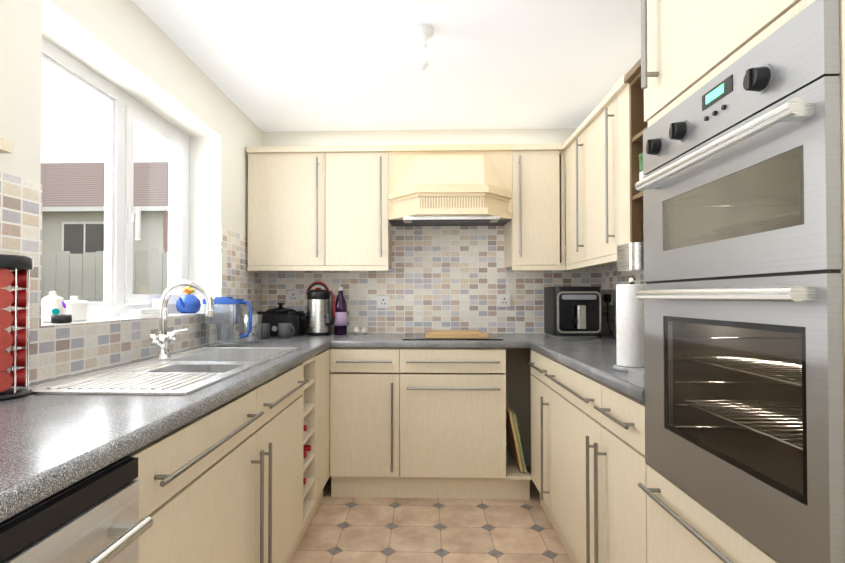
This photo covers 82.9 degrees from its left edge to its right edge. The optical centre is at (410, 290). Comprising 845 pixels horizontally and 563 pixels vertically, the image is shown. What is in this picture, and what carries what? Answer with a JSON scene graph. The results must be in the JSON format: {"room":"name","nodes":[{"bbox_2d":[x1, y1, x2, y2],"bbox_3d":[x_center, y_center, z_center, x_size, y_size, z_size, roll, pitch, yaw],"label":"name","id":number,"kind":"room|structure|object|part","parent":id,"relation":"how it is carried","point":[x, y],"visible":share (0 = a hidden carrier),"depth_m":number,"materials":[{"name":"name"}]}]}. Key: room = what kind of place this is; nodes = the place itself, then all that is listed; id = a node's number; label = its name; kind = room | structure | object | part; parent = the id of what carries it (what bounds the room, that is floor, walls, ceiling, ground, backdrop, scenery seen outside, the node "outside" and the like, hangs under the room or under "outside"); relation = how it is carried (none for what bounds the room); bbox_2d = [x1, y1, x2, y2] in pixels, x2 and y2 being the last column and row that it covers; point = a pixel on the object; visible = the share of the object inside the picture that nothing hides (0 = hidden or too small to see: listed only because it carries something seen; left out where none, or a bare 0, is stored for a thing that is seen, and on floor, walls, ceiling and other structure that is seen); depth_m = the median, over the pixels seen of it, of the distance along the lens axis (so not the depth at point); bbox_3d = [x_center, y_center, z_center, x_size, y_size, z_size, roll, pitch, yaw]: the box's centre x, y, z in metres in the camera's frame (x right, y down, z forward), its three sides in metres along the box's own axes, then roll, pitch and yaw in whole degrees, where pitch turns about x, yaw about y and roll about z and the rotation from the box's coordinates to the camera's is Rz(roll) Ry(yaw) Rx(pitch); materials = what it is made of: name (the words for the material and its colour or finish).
{"room":"kitchen","nodes":[
{"label":"kitchen","id":0,"kind":"room"},
{"bbox_2d":[0,0,261,381],"bbox_3d":[-1.278,0.009,0.846,0.300,2.330,5.060,0,-1,2],"label":"wall","id":1,"kind":"structure","parent":0,"point":[131,48],"depth_m":2.04,"materials":[{"name":"paint"}]},
{"bbox_2d":[0,138,12,153],"bbox_3d":[-0.986,-0.299,0.346,0.308,0.022,1.272,0,-1,2],"label":"shelf","id":2,"kind":"object","parent":1,"relation":"attached to","point":[6,146],"visible":1,"depth_m":0.96,"materials":[{"name":"brown wood"}]},
{"bbox_2d":[41,37,189,321],"bbox_3d":[-1.270,-0.382,2.072,0.107,0.992,1.258,0,-1,2],"label":"window","id":3,"kind":"structure","parent":1,"relation":"in","point":[125,113],"depth_m":2.11,"materials":[{"name":"plastic"}]},
{"bbox_2d":[41,312,205,325],"bbox_3d":[-1.209,0.117,2.063,0.240,0.006,1.259,0,-1,2],"label":"window sill","id":4,"kind":"structure","parent":1,"relation":"attached to","point":[106,319],"depth_m":1.84,"materials":[{"name":"paint"}]},
{"bbox_2d":[41,291,66,322],"bbox_3d":[-1.194,0.054,1.598,0.076,0.105,0.076,0,-1,2],"label":"jar","id":5,"kind":"object","parent":4,"relation":"on","point":[52,303],"visible":0.83,"depth_m":1.57,"materials":[{"name":"ceramic"}]},
{"bbox_2d":[51,315,71,322],"bbox_3d":[-1.145,0.093,1.571,0.056,0.026,0.056,0,-1,2],"label":"candle holder","id":6,"kind":"object","parent":4,"relation":"on","point":[61,318],"visible":0.96,"depth_m":1.55,"materials":[{"name":"black plastic"}]},
{"bbox_2d":[64,296,89,320],"bbox_3d":[-1.195,0.064,1.703,0.090,0.089,0.090,0,-1,2],"label":"ceramic pot","id":7,"kind":"object","parent":4,"relation":"on","point":[77,309],"visible":0.73,"depth_m":1.68,"materials":[{"name":"white ceramic"}]},
{"bbox_2d":[121,309,167,317],"bbox_3d":[-1.153,0.098,2.086,0.080,0.032,0.250,0,-1,2],"label":"soap dish","id":8,"kind":"object","parent":4,"relation":"on","point":[136,313],"visible":0.88,"depth_m":2.01,"materials":[{"name":"white ceramic"}]},
{"bbox_2d":[152,299,168,313],"bbox_3d":[-1.178,0.078,2.245,0.072,0.075,0.098,0,-1,2],"label":"mug","id":9,"kind":"object","parent":4,"relation":"on","point":[155,303],"visible":0.44,"depth_m":2.22,"materials":[{"name":"ceramic"}]},
{"bbox_2d":[176,287,200,312],"bbox_3d":[-1.160,0.047,2.498,0.120,0.145,0.178,0,-1,2],"label":"teapot","id":10,"kind":"object","parent":4,"relation":"on","point":[188,303],"visible":0.98,"depth_m":2.46,"materials":[{"name":"ceramic"}]},
{"bbox_2d":[0,172,261,387],"bbox_3d":[-1.118,-0.054,1.038,0.006,0.640,4.654,0,-1,2],"label":"wall tiles","id":11,"kind":"structure","parent":1,"relation":"attached to","point":[57,351],"depth_m":1.61,"materials":[{"name":"tile"}]},
{"bbox_2d":[133,0,640,131],"bbox_3d":[0.047,-1.217,0.820,2.950,0.120,5.660,0,-1,2],"label":"ceiling","id":12,"kind":"structure","parent":0,"point":[299,65],"depth_m":2.35,"materials":[{"name":"paint"}]},
{"bbox_2d":[411,23,433,69],"bbox_3d":[0.052,-1.051,2.089,0.100,0.174,0.100,0,-1,2],"label":"ceiling light","id":13,"kind":"object","parent":12,"relation":"hanging from","point":[422,33],"visible":1,"depth_m":2.07,"materials":[{"name":"white plastic"}]},
{"bbox_2d":[262,128,576,465],"bbox_3d":[0.132,0.045,3.482,2.950,2.330,0.300,0,-1,2],"label":"wall","id":14,"kind":"structure","parent":0,"point":[422,137],"depth_m":3.35,"materials":[{"name":"paint"}]},
{"bbox_2d":[247,145,391,270],"bbox_3d":[-0.585,-0.518,3.180,0.900,0.792,0.360,0,-1,2],"label":"upper cabinet","id":15,"kind":"object","parent":14,"relation":"attached to","point":[317,208],"visible":0.96,"depth_m":3.04,"materials":[{"name":"brown wood"}]},
{"bbox_2d":[262,205,598,333],"bbox_3d":[0.127,-0.147,3.332,2.349,0.890,0.006,0,-1,2],"label":"wall tiles","id":16,"kind":"structure","parent":14,"relation":"attached to","point":[448,278],"depth_m":3.33,"materials":[{"name":"tile"}]},
{"bbox_2d":[287,290,299,302],"bbox_3d":[-0.818,0.043,3.348,0.088,0.086,0.015,0,-1,2],"label":"socket","id":17,"kind":"object","parent":16,"relation":"attached to","point":[293,296],"visible":1,"depth_m":3.34,"materials":[{"name":"white plastic"}]},
{"bbox_2d":[377,296,389,307],"bbox_3d":[-0.188,0.080,3.328,0.088,0.086,0.015,0,-1,2],"label":"socket","id":18,"kind":"object","parent":16,"relation":"attached to","point":[383,301],"visible":1,"depth_m":3.32,"materials":[{"name":"white plastic"}]},
{"bbox_2d":[498,295,510,306],"bbox_3d":[0.646,0.073,3.301,0.088,0.086,0.015,0,-1,2],"label":"socket","id":19,"kind":"object","parent":16,"relation":"attached to","point":[504,300],"visible":1,"depth_m":3.30,"materials":[{"name":"white plastic"}]},
{"bbox_2d":[388,144,512,225],"bbox_3d":[0.252,-0.667,3.075,0.780,0.498,0.510,0,-1,2],"label":"hood canopy","id":20,"kind":"object","parent":14,"relation":"attached to","point":[452,185],"visible":0.98,"depth_m":2.94,"materials":[{"name":"brown wood"}]},
{"bbox_2d":[504,143,565,270],"bbox_3d":[0.808,-0.519,3.136,0.330,0.792,0.360,0,-1,2],"label":"upper cabinet","id":21,"kind":"object","parent":14,"relation":"attached to","point":[534,233],"depth_m":3.00,"materials":[{"name":"brown wood"}]},
{"bbox_3d":[0.969,-0.520,3.008,0.002,0.792,0.026,0,-1,2],"label":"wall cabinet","id":22,"kind":"part","parent":21,"relation":"part of","materials":[{"name":"beige wood"}]},
{"bbox_2d":[290,466,572,562],"bbox_3d":[0.047,1.223,0.787,2.950,0.100,5.660,0,-1,2],"label":"floor","id":23,"kind":"structure","parent":0,"point":[381,530],"depth_m":2.36,"materials":[{"name":"tile"}]},
{"bbox_2d":[0,456,152,562],"bbox_3d":[-0.775,0.738,0.599,0.629,0.864,0.600,0,-1,2],"label":"dishwasher","id":24,"kind":"object","parent":23,"relation":"on","point":[93,518],"visible":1,"depth_m":0.75,"materials":[{"name":"metal"}]},
{"bbox_2d":[127,389,263,562],"bbox_3d":[-0.777,0.748,1.228,0.615,0.862,0.654,0,-1,2],"label":"base cabinet","id":25,"kind":"object","parent":23,"relation":"on","point":[196,478],"visible":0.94,"depth_m":1.19,"materials":[{"name":"brown wood"}]},
{"bbox_2d":[253,364,308,562],"bbox_3d":[-0.758,0.756,1.847,0.615,0.862,0.585,0,-1,2],"label":"base cabinet","id":26,"kind":"object","parent":23,"relation":"on","point":[278,431],"visible":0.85,"depth_m":1.81,"materials":[{"name":"brown wood"}]},
{"bbox_2d":[292,355,315,557],"bbox_3d":[-0.764,0.759,2.275,0.575,0.870,0.269,0,-1,2],"label":"base cabinet","id":27,"kind":"object","parent":23,"relation":"on","point":[308,395],"visible":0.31,"depth_m":2.38,"materials":[{"name":"brown wood"}]},
{"bbox_2d":[303,445,310,450],"bbox_3d":[-0.636,0.770,2.341,0.300,0.074,0.074,0,-1,2],"label":"wine bottle","id":28,"kind":"object","parent":27,"relation":"in","point":[306,447],"visible":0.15,"depth_m":2.32,"materials":[{"name":"red glass"}]},
{"bbox_2d":[307,349,329,527],"bbox_3d":[-0.501,0.763,2.592,0.070,0.870,0.379,0,-1,2],"label":"base cabinet","id":29,"kind":"object","parent":23,"relation":"on","point":[322,417],"visible":0.5,"depth_m":2.55,"materials":[{"name":"brown wood"}]},
{"bbox_2d":[330,348,399,497],"bbox_3d":[-0.253,0.769,3.001,0.399,0.870,0.615,0,-1,2],"label":"base cabinet","id":30,"kind":"object","parent":23,"relation":"on","point":[364,422],"visible":0.92,"depth_m":2.74,"materials":[{"name":"brown wood"}]},
{"bbox_2d":[400,348,505,498],"bbox_3d":[0.249,0.769,2.985,0.605,0.870,0.615,0,-1,2],"label":"base cabinet","id":31,"kind":"object","parent":23,"relation":"on","point":[452,423],"visible":0.94,"depth_m":2.72,"materials":[{"name":"brown wood"}]},
{"bbox_2d":[330,333,531,347],"bbox_3d":[0.120,0.314,3.018,1.154,0.040,0.608,0,-1,2],"label":"countertop","id":32,"kind":"structure","parent":31,"relation":"on","point":[386,340],"depth_m":2.73,"materials":[{"name":"stone"}]},
{"bbox_2d":[353,326,359,333],"bbox_3d":[-0.366,0.270,3.240,0.048,0.052,0.047,0,-1,2],"label":"garlic bulb","id":33,"kind":"object","parent":32,"relation":"on","point":[356,330],"visible":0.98,"depth_m":3.22,"materials":[{"name":"white food"}]},
{"bbox_2d":[360,326,366,333],"bbox_3d":[-0.316,0.270,3.248,0.048,0.052,0.047,0,-1,2],"label":"garlic bulb","id":34,"kind":"object","parent":32,"relation":"on","point":[363,330],"visible":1,"depth_m":3.23,"materials":[{"name":"white food"}]},
{"bbox_2d":[403,333,502,339],"bbox_3d":[0.256,0.291,3.044,0.590,0.006,0.490,0,-1,2],"label":"cooktop","id":35,"kind":"object","parent":32,"relation":"in","point":[419,336],"visible":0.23,"depth_m":2.83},
{"bbox_2d":[425,330,488,338],"bbox_3d":[0.281,0.270,2.961,0.380,0.032,0.285,0,-1,2],"label":"chopping board","id":36,"kind":"object","parent":35,"relation":"on","point":[478,334],"visible":1,"depth_m":2.86,"materials":[{"name":"brown wood"}]},
{"bbox_2d":[505,348,532,499],"bbox_3d":[0.822,0.769,2.987,0.541,0.870,0.575,0,-1,2],"label":"base cabinet","id":37,"kind":"object","parent":23,"relation":"on","point":[518,398],"visible":0.38,"depth_m":3.27,"materials":[{"name":"brown wood"}]},
{"bbox_2d":[506,399,522,472],"bbox_3d":[0.608,0.851,2.895,0.094,0.406,0.300,0,-1,2],"label":"board","id":38,"kind":"object","parent":37,"relation":"in","point":[513,441],"visible":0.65,"depth_m":2.80,"materials":[{"name":"brown wood"}]},
{"bbox_2d":[508,405,526,471],"bbox_3d":[0.637,0.886,2.914,0.080,0.336,0.300,0,-1,2],"label":"board","id":39,"kind":"object","parent":37,"relation":"in","point":[519,442],"visible":0.5,"depth_m":2.77,"materials":[{"name":"beige wood"}]},
{"bbox_2d":[526,350,560,540],"bbox_3d":[0.945,0.762,2.483,0.615,0.870,0.422,0,-1,2],"label":"base cabinet","id":40,"kind":"object","parent":23,"relation":"on","point":[540,365],"visible":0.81,"depth_m":2.43,"materials":[{"name":"brown wood"}]},
{"bbox_2d":[544,360,604,562],"bbox_3d":[0.927,0.754,1.943,0.615,0.870,0.659,0,-1,2],"label":"base cabinet","id":41,"kind":"object","parent":23,"relation":"on","point":[576,425],"visible":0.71,"depth_m":1.91,"materials":[{"name":"beige wood"}]},
{"bbox_2d":[513,333,644,403],"bbox_3d":[0.962,0.304,2.293,0.602,0.040,2.003,0,-1,2],"label":"countertop","id":42,"kind":"structure","parent":41,"relation":"on","point":[594,358],"depth_m":2.09,"materials":[{"name":"stone"}]},
{"bbox_2d":[544,286,600,337],"bbox_3d":[1.034,0.136,3.047,0.290,0.315,0.369,0,-1,2],"label":"air fryer","id":43,"kind":"object","parent":42,"relation":"on","point":[573,312],"visible":1,"depth_m":2.92,"materials":[{"name":"black plastic"}]},
{"bbox_2d":[613,278,643,371],"bbox_3d":[0.766,0.115,1.650,0.128,0.318,0.128,0,-1,2],"label":"paper towel holder","id":44,"kind":"object","parent":42,"relation":"on","point":[629,329],"visible":0.73,"depth_m":1.61,"materials":[{"name":"white paper"}]},
{"bbox_2d":[617,242,645,387],"bbox_3d":[0.725,0.069,1.369,0.230,0.402,0.117,0,-1,2],"label":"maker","id":45,"kind":"object","parent":42,"relation":"on","point":[630,256],"visible":0.21,"depth_m":1.34,"materials":[{"name":"silver metal"}]},
{"bbox_2d":[594,385,647,562],"bbox_3d":[0.911,0.747,1.450,0.615,0.870,0.328,0,-1,2],"label":"base cabinet","id":46,"kind":"object","parent":23,"relation":"on","point":[624,515],"visible":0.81,"depth_m":1.46,"materials":[{"name":"beige wood"}]},
{"bbox_2d":[638,0,844,562],"bbox_3d":[0.906,0.116,0.994,0.638,2.120,0.600,0,-1,2],"label":"housing","id":47,"kind":"object","parent":23,"relation":"on","point":[689,48],"visible":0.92,"depth_m":1.06,"materials":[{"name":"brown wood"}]},
{"bbox_2d":[635,0,844,562],"bbox_3d":[0.861,0.011,0.997,0.576,0.896,0.594,0,-1,2],"label":"double oven","id":48,"kind":"object","parent":47,"relation":"in","point":[741,293],"visible":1,"depth_m":0.90,"materials":[{"name":"metal"}]},
{"bbox_3d":[-0.865,0.715,-0.883,0.575,0.870,1.150,0,-1,2],"label":"base cabinet","id":49,"kind":"object","parent":23,"relation":"on","visible":0},
{"bbox_2d":[0,333,340,522],"bbox_3d":[-0.812,0.286,0.974,0.608,0.040,4.754,0,-1,2],"label":"countertop","id":50,"kind":"structure","parent":49,"relation":"on","point":[51,444],"depth_m":0.97,"materials":[{"name":"stone"}]},
{"bbox_2d":[0,254,32,400],"bbox_3d":[-1.037,0.090,1.207,0.136,0.355,0.136,0,-1,2],"label":"pod holder","id":51,"kind":"object","parent":50,"relation":"on","point":[15,271],"visible":1,"depth_m":1.20,"materials":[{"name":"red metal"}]},
{"bbox_2d":[29,347,298,394],"bbox_3d":[-0.790,0.346,1.781,0.465,0.155,1.100,0,-1,2],"label":"sink","id":52,"kind":"object","parent":50,"relation":"in","point":[186,372],"visible":0.71,"depth_m":1.53,"materials":[{"name":"metal"}]},
{"bbox_2d":[149,279,213,359],"bbox_3d":[-0.891,0.114,1.893,0.231,0.314,0.197,0,-1,2],"label":"mixer tap","id":53,"kind":"object","parent":50,"relation":"on","point":[162,339],"visible":1,"depth_m":1.88,"materials":[{"name":"silver metal"}]},
{"bbox_2d":[203,297,251,346],"bbox_3d":[-0.925,0.160,2.438,0.241,0.251,0.106,0,-1,2],"label":"jug","id":54,"kind":"object","parent":50,"relation":"on","point":[226,315],"visible":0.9,"depth_m":2.40,"materials":[{"name":"clear plastic"},{"name":"blue plastic"}]},
{"bbox_2d":[241,314,261,342],"bbox_3d":[-0.875,0.210,2.641,0.112,0.155,0.112,0,-1,2],"label":"drinking glass","id":55,"kind":"object","parent":50,"relation":"on","point":[257,326],"visible":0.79,"depth_m":2.63,"materials":[{"name":"glass"}]},
{"bbox_2d":[251,323,269,338],"bbox_3d":[-0.909,0.246,2.907,0.111,0.090,0.086,0,-1,2],"label":"mug","id":56,"kind":"object","parent":50,"relation":"on","point":[265,327],"visible":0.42,"depth_m":2.88,"materials":[{"name":"grey ceramic"}]},
{"bbox_2d":[254,303,306,335],"bbox_3d":[-0.858,0.189,3.169,0.326,0.212,0.264,0,-1,2],"label":"slow cooker","id":57,"kind":"object","parent":50,"relation":"on","point":[273,317],"visible":0.81,"depth_m":3.05,"materials":[{"name":"black plastic"}]},
{"bbox_2d":[278,323,294,338],"bbox_3d":[-0.754,0.247,2.922,0.111,0.090,0.086,0,-1,2],"label":"mug","id":58,"kind":"object","parent":50,"relation":"on","point":[284,330],"visible":1,"depth_m":2.89,"materials":[{"name":"grey ceramic"}]},
{"bbox_2d":[306,281,334,335],"bbox_3d":[-0.586,0.118,3.163,0.206,0.354,0.160,0,-1,2],"label":"thermos","id":59,"kind":"object","parent":50,"relation":"on","point":[319,322],"visible":1,"depth_m":3.10,"materials":[{"name":"metal"}]},
{"bbox_2d":[334,287,346,334],"bbox_3d":[-0.467,0.136,3.204,0.085,0.320,0.085,0,-1,2],"label":"bottle","id":60,"kind":"object","parent":50,"relation":"on","point":[340,324],"visible":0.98,"depth_m":3.17,"materials":[{"name":"purple glass"}]},
{"bbox_3d":[1.366,0.006,0.611,0.300,2.330,5.360,0,-1,2],"label":"wall","id":61,"kind":"structure","parent":0,"visible":0},
{"bbox_2d":[563,89,618,269],"bbox_3d":[1.096,-0.526,2.576,0.360,0.792,0.812,0,-1,2],"label":"upper cabinet","id":62,"kind":"object","parent":61,"relation":"attached to","point":[590,146],"visible":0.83,"depth_m":2.49,"materials":[{"name":"brown wood"}]},
{"bbox_2d":[613,74,629,244],"bbox_3d":[1.091,-0.533,2.108,0.342,0.792,0.122,0,-1,2],"label":"upper cabinet","id":63,"kind":"object","parent":61,"relation":"attached to","point":[620,88],"visible":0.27,"depth_m":2.12,"materials":[{"name":"brown wood"}]},
{"bbox_2d":[599,265,645,336],"bbox_3d":[1.261,0.011,2.112,0.006,0.540,2.354,0,-1,2],"label":"wall tiles","id":64,"kind":"structure","parent":61,"relation":"attached to","point":[611,277],"depth_m":3.07,"materials":[{"name":"tile"}]},
{"bbox_2d":[605,292,611,305],"bbox_3d":[1.281,0.055,3.095,0.015,0.086,0.088,0,-1,2],"label":"socket","id":65,"kind":"object","parent":64,"relation":"attached to","point":[610,303],"visible":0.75,"depth_m":3.07,"materials":[{"name":"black plastic"}]},
{"bbox_2d":[604,294,615,338],"bbox_3d":[1.244,0.156,2.920,0.044,0.267,0.328,0,-1,9],"label":"cable","id":66,"kind":"object","parent":65,"relation":"attached to","point":[607,298],"visible":0.73,"depth_m":3.04,"materials":[{"name":"black plastic"}]},
{"bbox_2d":[624,58,647,242],"bbox_3d":[1.077,-0.555,1.673,0.342,0.760,0.747,0,-1,2],"label":"shelf","id":67,"kind":"object","parent":61,"relation":"attached to","point":[637,123],"depth_m":2.03,"materials":[{"name":"brown wood"}]},
{"bbox_3d":[1.087,-0.520,1.673,0.310,0.266,0.711,0,-1,2],"label":"mounted shelf","id":68,"kind":"part","parent":67,"relation":"part of","materials":[{"name":"beige wood"}]},
{"bbox_2d":[639,153,644,192],"bbox_3d":[0.999,-0.483,1.969,0.108,0.162,0.108,0,-1,2],"label":"tin","id":69,"kind":"object","parent":67,"relation":"on","point":[641,175],"visible":0.1,"depth_m":1.96,"materials":[{"name":"green metal"}]},
{"bbox_2d":[641,220,643,241],"bbox_3d":[0.995,-0.242,1.988,0.068,0.105,0.067,0,-1,2],"label":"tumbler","id":70,"kind":"object","parent":67,"relation":"on","point":[642,230],"visible":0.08,"depth_m":1.99,"materials":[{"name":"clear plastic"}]},
{"label":"outside","id":71,"kind":"structure","parent":0,"visible":0},
{"bbox_3d":[-20.214,1.468,17.108,38.589,0.100,57.000,0,-1,2],"label":"ground","id":72,"kind":"structure","parent":71,"visible":0},
{"bbox_2d":[41,248,167,304],"bbox_3d":[-6.626,0.397,5.443,10.495,1.720,0.120,0,-1,2],"label":"fence","id":73,"kind":"object","parent":72,"relation":"on","point":[64,286],"depth_m":5.29,"materials":[{"name":"beige wood"}]},
{"bbox_2d":[41,162,168,253],"bbox_3d":[-11.113,-1.546,16.860,9.500,5.920,7.700,0,-1,2],"label":"house","id":74,"kind":"structure","parent":72,"relation":"on","point":[80,230],"depth_m":13.32,"materials":[{"name":"painted render"},{"name":"roof tile"},{"name":"pvc"}]}
]}

